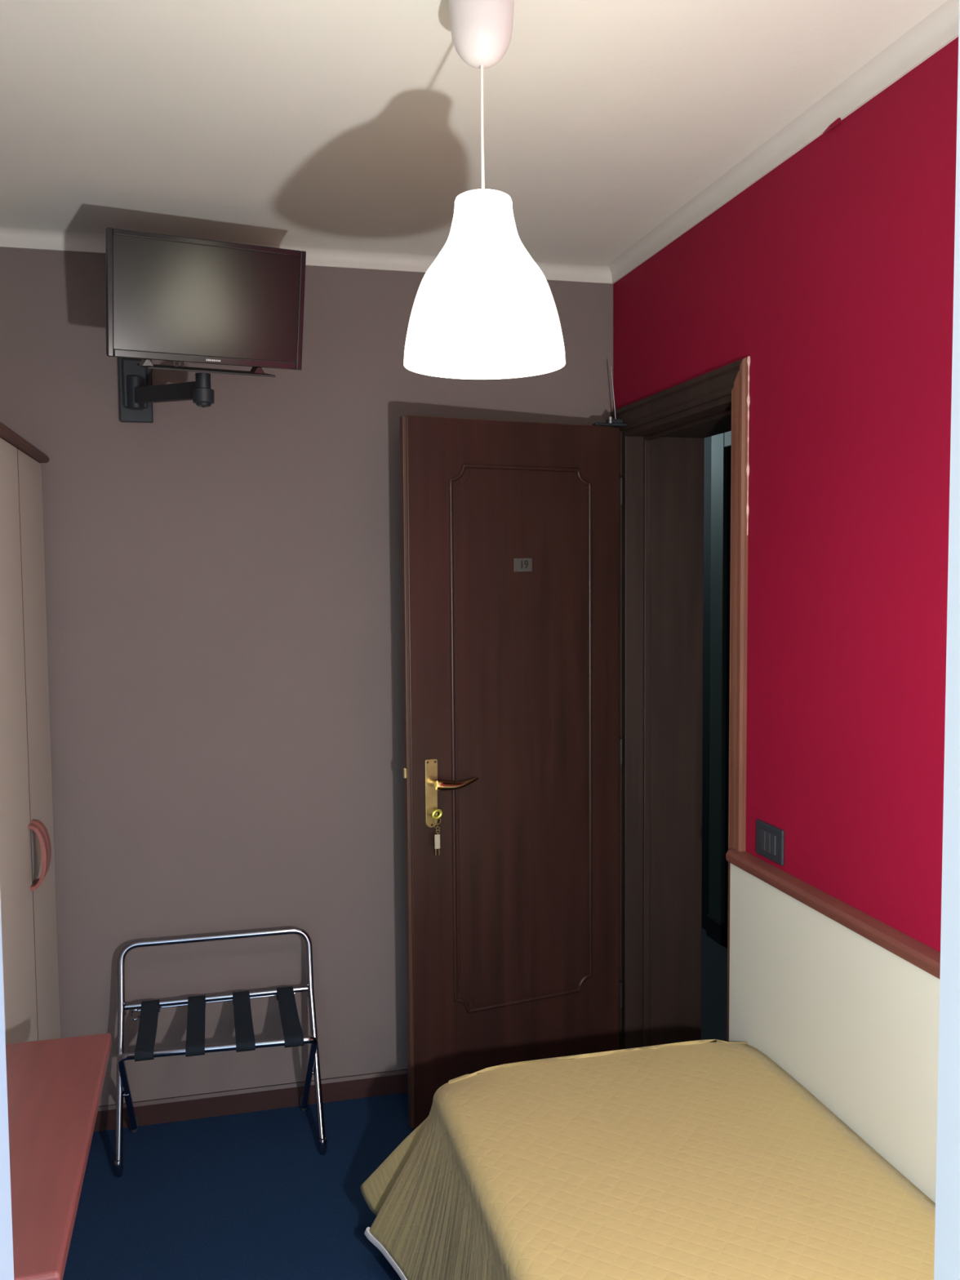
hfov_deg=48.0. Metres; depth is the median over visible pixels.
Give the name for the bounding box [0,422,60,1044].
wardrobe
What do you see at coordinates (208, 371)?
tray
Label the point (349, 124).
ceiling
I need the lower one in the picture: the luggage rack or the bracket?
the luggage rack
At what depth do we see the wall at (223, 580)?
3.17 m
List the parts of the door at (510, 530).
lock plate, lever handle, panel moulding, raised panel, number plate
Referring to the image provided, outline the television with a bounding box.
[105,227,306,374]
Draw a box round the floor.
[62,927,727,1279]
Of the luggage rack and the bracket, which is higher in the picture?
the bracket
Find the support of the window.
in the wall
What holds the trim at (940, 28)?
attached to the wall at (833, 270)
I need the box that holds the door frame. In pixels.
[610,355,750,1049]
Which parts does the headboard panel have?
rail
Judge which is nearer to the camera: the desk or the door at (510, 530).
the desk
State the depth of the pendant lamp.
1.69 m
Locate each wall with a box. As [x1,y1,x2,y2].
[0,247,613,1106]
[613,36,958,951]
[702,435,731,943]
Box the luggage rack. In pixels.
[113,927,327,1177]
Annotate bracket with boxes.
[118,357,275,422]
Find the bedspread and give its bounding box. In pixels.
[360,1039,935,1279]
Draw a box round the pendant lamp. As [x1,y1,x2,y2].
[404,0,565,379]
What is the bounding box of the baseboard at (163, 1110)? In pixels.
[93,1068,408,1131]
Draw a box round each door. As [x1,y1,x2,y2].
[400,414,622,1128]
[706,431,731,945]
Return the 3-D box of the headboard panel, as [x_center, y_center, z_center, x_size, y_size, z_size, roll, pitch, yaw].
[0.861,1.028,1.716,0.039,0.916,1.962,-1,4,-14]
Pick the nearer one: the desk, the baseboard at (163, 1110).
the desk
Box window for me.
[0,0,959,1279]
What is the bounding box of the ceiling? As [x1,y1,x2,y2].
[0,0,947,265]
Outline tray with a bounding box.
[137,363,275,377]
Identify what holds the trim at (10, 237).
attached to the wall at (223, 580)
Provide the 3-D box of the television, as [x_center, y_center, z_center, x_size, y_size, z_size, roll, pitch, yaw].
[-0.677,-0.827,2.676,0.481,0.310,0.110,-2,4,-26]
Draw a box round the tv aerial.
[592,366,626,426]
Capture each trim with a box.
[0,226,613,284]
[607,0,959,283]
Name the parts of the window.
sash, frame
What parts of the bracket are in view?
wall plate, arm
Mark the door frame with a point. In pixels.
(662, 441)
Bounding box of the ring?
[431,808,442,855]
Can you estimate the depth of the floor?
2.82 m
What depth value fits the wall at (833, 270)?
2.18 m
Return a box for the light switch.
[755,818,784,866]
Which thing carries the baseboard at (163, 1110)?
attached to the wall at (223, 580)
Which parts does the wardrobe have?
door, cornice, handle, door, handle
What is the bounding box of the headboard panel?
[725,848,940,1203]
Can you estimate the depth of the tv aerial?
3.26 m
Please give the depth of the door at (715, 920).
4.63 m
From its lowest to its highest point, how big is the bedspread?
0.465 m
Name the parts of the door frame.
casing, head casing, casing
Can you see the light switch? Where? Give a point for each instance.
(770, 839)
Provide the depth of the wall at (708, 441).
4.75 m
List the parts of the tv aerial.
rod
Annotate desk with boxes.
[5,1033,111,1279]

